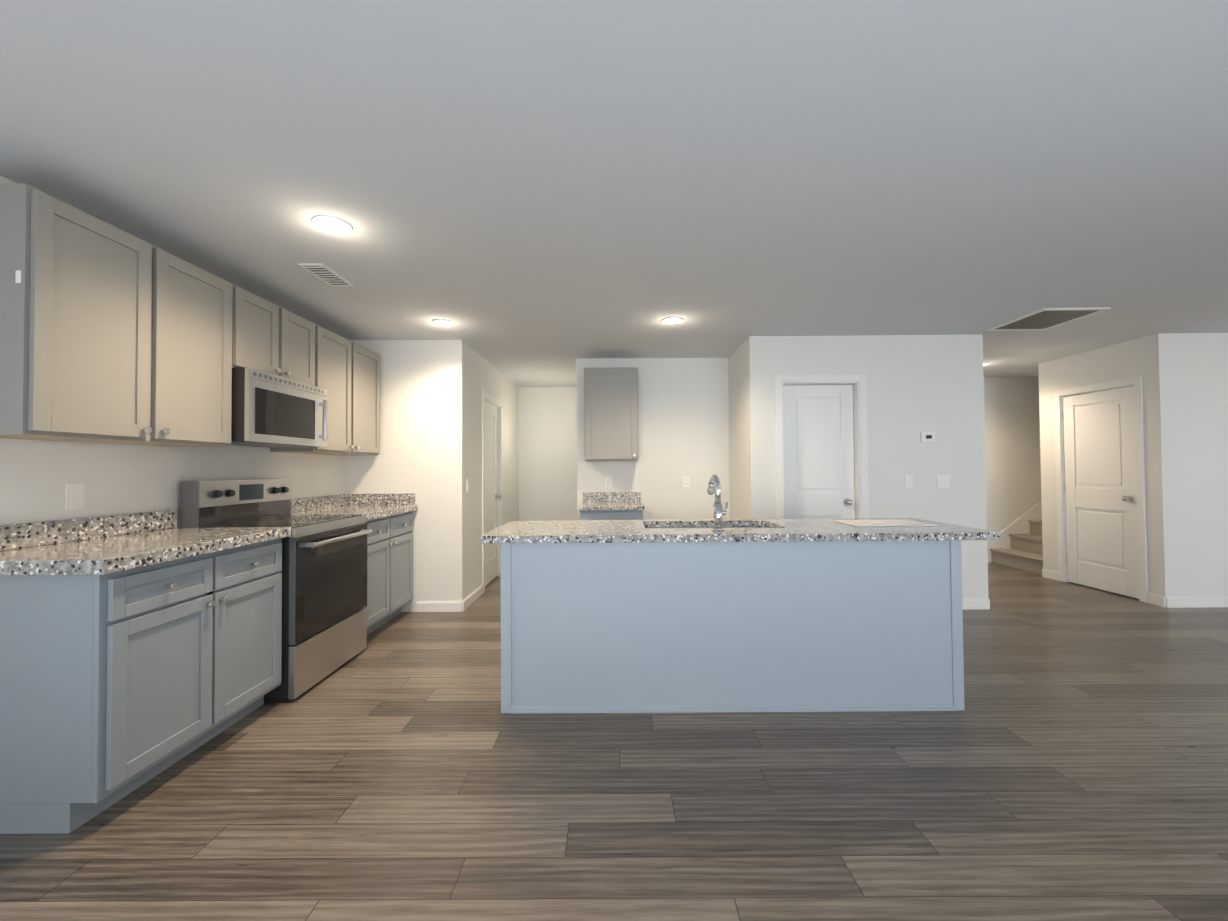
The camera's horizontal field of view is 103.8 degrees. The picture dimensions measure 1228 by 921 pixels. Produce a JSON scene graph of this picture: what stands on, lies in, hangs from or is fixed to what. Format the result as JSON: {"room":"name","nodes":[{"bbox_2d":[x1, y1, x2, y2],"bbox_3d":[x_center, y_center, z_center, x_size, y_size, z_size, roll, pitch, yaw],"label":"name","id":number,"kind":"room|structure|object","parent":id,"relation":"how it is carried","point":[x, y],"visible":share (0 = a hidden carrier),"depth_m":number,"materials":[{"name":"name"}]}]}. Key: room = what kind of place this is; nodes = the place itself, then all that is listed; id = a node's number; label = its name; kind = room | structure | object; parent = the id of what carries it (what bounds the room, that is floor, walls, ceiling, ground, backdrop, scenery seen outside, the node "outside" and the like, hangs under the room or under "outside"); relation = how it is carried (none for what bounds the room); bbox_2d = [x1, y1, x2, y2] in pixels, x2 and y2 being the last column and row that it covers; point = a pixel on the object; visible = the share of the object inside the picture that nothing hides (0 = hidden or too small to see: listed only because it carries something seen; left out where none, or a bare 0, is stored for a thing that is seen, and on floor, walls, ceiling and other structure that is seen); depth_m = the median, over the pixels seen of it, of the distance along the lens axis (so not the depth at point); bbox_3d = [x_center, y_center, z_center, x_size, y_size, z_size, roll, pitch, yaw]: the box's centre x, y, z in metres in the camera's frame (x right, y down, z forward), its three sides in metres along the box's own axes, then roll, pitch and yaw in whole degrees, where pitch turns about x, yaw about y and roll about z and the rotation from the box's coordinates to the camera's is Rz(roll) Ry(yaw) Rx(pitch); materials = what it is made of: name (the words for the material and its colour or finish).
{"room":"kitchen","nodes":[
{"label":"kitchen","id":0,"kind":"room"},
{"bbox_2d":[0,175,345,527],"bbox_3d":[-2.486,0.064,0.313,0.120,2.444,8.280,0,-1,0],"label":"wall","id":1,"kind":"structure","parent":0,"point":[36,476],"depth_m":2.39,"materials":[{"name":"white paint"}]},
{"bbox_2d":[65,483,84,509],"bbox_3d":[-2.415,0.162,2.160,0.009,0.116,0.072,0,-1,0],"label":"switch plate","id":2,"kind":"object","parent":1,"relation":"attached to","point":[74,496],"visible":1,"depth_m":2.15,"materials":[{"name":"white plastic"}]},
{"bbox_2d":[0,184,231,446],"bbox_3d":[-2.247,-0.538,2.193,0.353,0.908,0.929,0,-1,0],"label":"upper cabinet","id":3,"kind":"object","parent":1,"relation":"attached to","point":[110,334],"visible":1,"depth_m":1.99,"materials":[{"name":"grey paint"}]},
{"bbox_2d":[231,283,314,385],"bbox_3d":[-2.246,-0.741,3.029,0.353,0.472,0.730,0,-1,0],"label":"upper cabinet","id":4,"kind":"object","parent":1,"relation":"attached to","point":[271,338],"visible":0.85,"depth_m":2.95,"materials":[{"name":"grey paint"}]},
{"bbox_2d":[229,368,327,447],"bbox_3d":[-2.192,-0.301,3.021,0.455,0.409,0.726,0,-1,0],"label":"microwave","id":5,"kind":"object","parent":4,"relation":"attached to","point":[269,410],"visible":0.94,"depth_m":2.88,"materials":[{"name":"silver metal"}]},
{"bbox_2d":[270,323,379,455],"bbox_3d":[-2.242,-0.507,3.855,0.353,0.908,0.927,0,-1,0],"label":"upper cabinet","id":6,"kind":"object","parent":1,"relation":"attached to","point":[347,373],"visible":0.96,"depth_m":3.79,"materials":[{"name":"grey paint"}]},
{"bbox_2d":[346,340,465,611],"bbox_3d":[-1.890,0.134,4.391,1.049,2.444,0.120,0,-1,0],"label":"wall","id":7,"kind":"structure","parent":0,"point":[422,455],"depth_m":4.33,"materials":[{"name":"white paint"}]},
{"bbox_2d":[415,601,461,611],"bbox_3d":[-1.567,1.305,4.302,0.419,0.095,0.014,0,-1,0],"label":"baseboard","id":8,"kind":"structure","parent":7,"relation":"attached to","point":[438,606],"depth_m":4.29,"materials":[{"name":"white"}]},
{"bbox_2d":[466,344,518,596],"bbox_3d":[-1.422,0.155,5.720,0.120,2.444,2.540,0,-1,0],"label":"wall","id":9,"kind":"structure","parent":0,"point":[474,373],"depth_m":4.90,"materials":[{"name":"white paint"}]},
{"bbox_2d":[466,479,468,491],"bbox_3d":[-1.359,0.234,4.488,0.009,0.116,0.072,0,-1,0],"label":"light switch","id":10,"kind":"object","parent":9,"relation":"attached to","point":[467,485],"visible":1,"depth_m":4.47,"materials":[{"name":"white plastic"}]},
{"bbox_2d":[462,584,482,610],"bbox_3d":[-1.349,1.309,4.623,0.014,0.095,0.630,0,-1,0],"label":"baseboard","id":11,"kind":"structure","parent":9,"relation":"attached to","point":[471,598],"depth_m":4.57,"materials":[{"name":"white wood"}]},
{"bbox_2d":[482,390,502,592],"bbox_3d":[-1.413,0.325,5.391,0.135,2.092,0.854,0,-1,0],"label":"door frame","id":12,"kind":"structure","parent":9,"relation":"attached to","point":[491,399],"depth_m":5.73,"materials":[{"name":"white wood"}]},
{"bbox_2d":[485,401,501,585],"bbox_3d":[-1.373,0.358,5.389,0.106,2.002,0.701,0,-1,0],"label":"door","id":13,"kind":"structure","parent":9,"relation":"in","point":[491,570],"depth_m":5.45,"materials":[{"name":"white wood"}]},
{"bbox_2d":[518,387,576,520],"bbox_3d":[-0.814,0.173,6.928,1.090,2.444,0.120,0,-1,0],"label":"wall","id":14,"kind":"structure","parent":0,"point":[547,453],"depth_m":6.87,"materials":[{"name":"white paint"}]},
{"bbox_2d":[576,359,587,519],"bbox_3d":[-0.331,0.152,5.992,0.120,2.444,1.750,0,-1,0],"label":"wall","id":15,"kind":"structure","parent":0,"point":[582,463],"depth_m":5.12,"materials":[{"name":"white paint"}]},
{"bbox_2d":[0,563,1227,920],"bbox_3d":[2.782,1.308,1.976,10.629,0.060,11.920,0,-1,0],"label":"floor","id":16,"kind":"structure","parent":0,"point":[1070,763],"depth_m":1.82,"materials":[{"name":"brown wood"}]},
{"bbox_2d":[0,538,281,833],"bbox_3d":[-2.090,0.863,2.161,0.647,0.907,0.934,0,-1,0],"label":"base cabinet","id":17,"kind":"object","parent":16,"relation":"on","point":[115,687],"visible":0.94,"depth_m":1.76,"materials":[{"name":"grey paint"}]},
{"bbox_2d":[0,510,290,574],"bbox_3d":[-2.092,0.332,2.153,0.650,0.150,0.969,0,-1,0],"label":"countertop","id":18,"kind":"structure","parent":17,"relation":"on","point":[101,545],"depth_m":2.03,"materials":[{"name":"stone"}]},
{"bbox_2d":[181,478,371,700],"bbox_3d":[-2.028,0.725,3.014,0.708,1.214,0.760,0,-1,0],"label":"range","id":19,"kind":"object","parent":16,"relation":"on","point":[324,592],"visible":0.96,"depth_m":2.87,"materials":[{"name":"silver metal"}]},
{"bbox_2d":[363,511,412,634],"bbox_3d":[-2.085,0.894,3.856,0.647,0.907,0.920,0,-1,0],"label":"base cabinet","id":20,"kind":"object","parent":16,"relation":"on","point":[389,567],"visible":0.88,"depth_m":3.84,"materials":[{"name":"grey paint"}]},
{"bbox_2d":[291,493,417,520],"bbox_3d":[-2.087,0.364,3.865,0.650,0.150,0.920,0,-1,0],"label":"countertop","id":21,"kind":"structure","parent":20,"relation":"on","point":[371,506],"depth_m":4.01,"materials":[{"name":"stone"}]},
{"bbox_2d":[580,510,642,519],"bbox_3d":[-0.019,0.909,4.776,0.590,0.880,0.647,0,-1,0],"label":"base cabinet","id":22,"kind":"object","parent":16,"relation":"on","point":[612,515],"visible":0.1,"depth_m":4.50,"materials":[{"name":"grey paint"}]},
{"bbox_2d":[579,492,643,510],"bbox_3d":[-0.023,0.399,4.784,0.610,0.138,0.650,0,-1,0],"label":"countertop","id":23,"kind":"structure","parent":22,"relation":"on","point":[611,500],"depth_m":5.09,"materials":[{"name":"stone"}]},
{"bbox_2d":[500,526,964,713],"bbox_3d":[0.612,0.869,2.835,2.402,0.881,0.671,0,-1,0],"label":"kitchen island","id":24,"kind":"object","parent":16,"relation":"on","point":[701,615],"depth_m":2.51,"materials":[{"name":"grey paint"}]},
{"bbox_2d":[481,518,999,545],"bbox_3d":[0.653,0.407,2.853,2.682,0.040,0.732,0,-1,0],"label":"island countertop","id":25,"kind":"structure","parent":24,"relation":"on","point":[740,530],"depth_m":2.55,"materials":[{"name":"grey stone"}]},
{"bbox_2d":[707,474,727,530],"bbox_3d":[0.585,0.230,2.736,0.094,0.308,0.244,0,-1,0],"label":"faucet","id":26,"kind":"object","parent":25,"relation":"on","point":[714,486],"visible":1,"depth_m":2.63,"materials":[{"name":"silver metal"}]},
{"bbox_2d":[833,520,936,526],"bbox_3d":[1.622,0.373,2.907,0.460,0.013,0.300,0,-1,0],"label":"papers","id":27,"kind":"object","parent":25,"relation":"on","point":[863,523],"visible":1,"depth_m":2.83,"materials":[{"name":"white paper"}]},
{"bbox_2d":[990,520,1042,574],"bbox_3d":[6.449,0.201,5.932,3.059,2.245,0.828,0,-1,0],"label":"stair steps","id":28,"kind":"structure","parent":16,"relation":"on","point":[1024,552],"depth_m":6.03,"materials":[{"name":"carpet"}]},
{"bbox_2d":[0,0,1227,386],"bbox_3d":[2.764,-1.206,2.022,10.629,0.080,11.920,0,-1,0],"label":"ceiling","id":29,"kind":"structure","parent":0,"point":[532,192],"depth_m":1.84,"materials":[{"name":"white paint"}]},
{"bbox_2d":[298,264,353,286],"bbox_3d":[-1.727,-1.111,2.903,0.140,0.010,0.330,0,-1,0],"label":"ceiling vent","id":30,"kind":"object","parent":29,"relation":"in","point":[326,274],"visible":1,"depth_m":2.89,"materials":[{"name":"white metal"}]},
{"bbox_2d":[311,215,352,233],"bbox_3d":[-1.347,-1.126,2.304,0.176,0.008,0.176,0,-1,0],"label":"recessed light","id":31,"kind":"object","parent":29,"relation":"in","point":[332,224],"visible":1,"depth_m":2.29,"materials":[{"name":"white plastic"}]},
{"bbox_2d":[431,319,453,325],"bbox_3d":[-1.369,-1.098,3.843,0.176,0.008,0.176,0,-1,0],"label":"recessed light","id":32,"kind":"object","parent":29,"relation":"in","point":[441,322],"visible":0.96,"depth_m":3.82,"materials":[{"name":"white plastic"}]},
{"bbox_2d":[662,317,683,323],"bbox_3d":[0.466,-1.111,3.828,0.176,0.008,0.176,0,-1,0],"label":"recessed light","id":33,"kind":"object","parent":29,"relation":"in","point":[671,320],"visible":0.98,"depth_m":3.81,"materials":[{"name":"white plastic"}]},
{"bbox_2d":[986,308,1110,330],"bbox_3d":[3.464,-1.131,3.880,0.500,0.010,0.560,0,-1,0],"label":"ceiling vent","id":34,"kind":"object","parent":29,"relation":"in","point":[1044,318],"visible":1,"depth_m":3.85,"materials":[{"name":"white metal"}]},
{"bbox_2d":[588,358,729,519],"bbox_3d":[0.476,0.131,5.175,1.500,2.444,0.120,0,-1,0],"label":"wall","id":35,"kind":"structure","parent":0,"point":[683,416],"depth_m":5.12,"materials":[{"name":"white paint"}]},
{"bbox_2d":[605,477,611,487],"bbox_3d":[-0.060,0.231,5.110,0.072,0.116,0.007,0,-1,0],"label":"outlet","id":36,"kind":"object","parent":35,"relation":"attached to","point":[608,482],"visible":1,"depth_m":5.11,"materials":[{"name":"white plastic"}]},
{"bbox_2d":[584,367,638,460],"bbox_3d":[-0.027,-0.464,4.949,0.540,0.933,0.353,0,-1,0],"label":"upper cabinet","id":37,"kind":"object","parent":35,"relation":"attached to","point":[610,414],"visible":1,"depth_m":4.81,"materials":[{"name":"grey paint"}]},
{"bbox_2d":[683,476,689,486],"bbox_3d":[0.767,0.225,5.108,0.072,0.116,0.007,0,-1,0],"label":"outlet","id":38,"kind":"object","parent":35,"relation":"attached to","point":[686,481],"visible":1,"depth_m":5.11,"materials":[{"name":"white plastic"}]},
{"bbox_2d":[728,340,747,518],"bbox_3d":[1.285,0.119,4.823,0.120,2.444,0.820,0,-1,0],"label":"wall","id":39,"kind":"structure","parent":0,"point":[738,464],"depth_m":4.74,"materials":[{"name":"white paint"}]},
{"bbox_2d":[746,335,987,598],"bbox_3d":[2.267,0.103,4.350,2.085,2.444,0.120,0,-1,0],"label":"wall","id":40,"kind":"structure","parent":0,"point":[917,385],"depth_m":4.30,"materials":[{"name":"white paint"}]},
{"bbox_2d":[783,385,854,518],"bbox_3d":[1.850,0.315,4.348,0.663,2.002,0.106,0,-1,0],"label":"pantry door","id":41,"kind":"structure","parent":40,"relation":"in","point":[818,431],"depth_m":4.38,"materials":[{"name":"white wood"}]},
{"bbox_2d":[775,374,868,518],"bbox_3d":[1.851,0.282,4.340,0.816,2.092,0.135,0,-1,0],"label":"door frame","id":42,"kind":"structure","parent":40,"relation":"attached to","point":[858,382],"depth_m":4.29,"materials":[{"name":"white wood"}]},
{"bbox_2d":[904,475,912,487],"bbox_3d":[2.622,0.185,4.282,0.072,0.116,0.009,0,-1,0],"label":"switch plate","id":43,"kind":"object","parent":40,"relation":"attached to","point":[908,480],"visible":1,"depth_m":4.28,"materials":[{"name":"white plastic"}]},
{"bbox_2d":[920,432,934,441],"bbox_3d":[2.790,-0.207,4.282,0.124,0.090,0.023,0,-1,0],"label":"thermostat","id":44,"kind":"object","parent":40,"relation":"attached to","point":[927,436],"visible":1,"depth_m":4.27,"materials":[{"name":"white plastic"}]},
{"bbox_2d":[936,474,949,487],"bbox_3d":[2.926,0.183,4.281,0.118,0.116,0.009,0,-1,0],"label":"switch plate","id":45,"kind":"object","parent":40,"relation":"attached to","point":[942,481],"visible":1,"depth_m":4.28,"materials":[{"name":"white plastic"}]},
{"bbox_2d":[962,598,989,609],"bbox_3d":[2.796,1.272,4.260,1.043,0.095,0.014,0,-1,0],"label":"baseboard","id":46,"kind":"structure","parent":40,"relation":"attached to","point":[976,604],"depth_m":4.25,"materials":[{"name":"white"}]},
{"bbox_2d":[984,377,1041,531],"bbox_3d":[5.587,0.117,6.411,4.785,2.444,0.120,0,-1,0],"label":"wall","id":47,"kind":"structure","parent":0,"point":[1012,449],"depth_m":6.36,"materials":[{"name":"white paint"}]},
{"bbox_2d":[987,501,1041,562],"bbox_3d":[6.419,0.059,6.341,3.160,2.543,0.016,0,-1,0],"label":"trim","id":48,"kind":"structure","parent":47,"relation":"attached to","point":[1021,525],"depth_m":6.32,"materials":[{"name":"white wood"}]},
{"bbox_2d":[1038,333,1178,600],"bbox_3d":[4.953,0.094,4.911,0.120,2.444,1.225,0,-1,0],"label":"wall","id":49,"kind":"structure","parent":0,"point":[1153,363],"depth_m":4.41,"materials":[{"name":"white paint"}]},
{"bbox_2d":[1042,568,1057,579],"bbox_3d":[4.896,1.278,5.404,0.014,0.095,0.195,0,-1,0],"label":"baseboard","id":50,"kind":"structure","parent":49,"relation":"attached to","point":[1047,573],"depth_m":5.40,"materials":[{"name":"white wood"}]},
{"bbox_2d":[1054,376,1147,602],"bbox_3d":[4.946,0.269,4.875,0.135,2.092,0.884,0,-1,0],"label":"trim","id":51,"kind":"structure","parent":49,"relation":"attached to","point":[1134,382],"depth_m":4.66,"materials":[{"name":"white wood"}]},
{"bbox_2d":[1063,386,1138,598],"bbox_3d":[4.888,0.302,4.876,0.106,2.002,0.731,0,-1,0],"label":"closet door","id":52,"kind":"structure","parent":49,"relation":"in","point":[1100,492],"depth_m":4.84,"materials":[{"name":"white wood"}]},
{"bbox_2d":[1148,593,1165,606],"bbox_3d":[4.893,1.258,4.342,0.014,0.095,0.130,0,-1,0],"label":"baseboard","id":53,"kind":"structure","parent":49,"relation":"attached to","point":[1155,599],"depth_m":4.34,"materials":[{"name":"white wood"}]},
{"bbox_2d":[1172,333,1227,596],"bbox_3d":[6.493,0.072,4.354,2.962,2.444,0.120,0,-1,0],"label":"wall","id":54,"kind":"structure","parent":0,"point":[1200,378],"depth_m":4.30,"materials":[{"name":"white paint"}]},
{"bbox_2d":[1166,596,1227,607],"bbox_3d":[6.441,1.246,4.266,3.082,0.095,0.014,0,-1,0],"label":"baseboard","id":55,"kind":"structure","parent":54,"relation":"attached to","point":[1198,602],"depth_m":4.26,"materials":[{"name":"white"}]}
]}

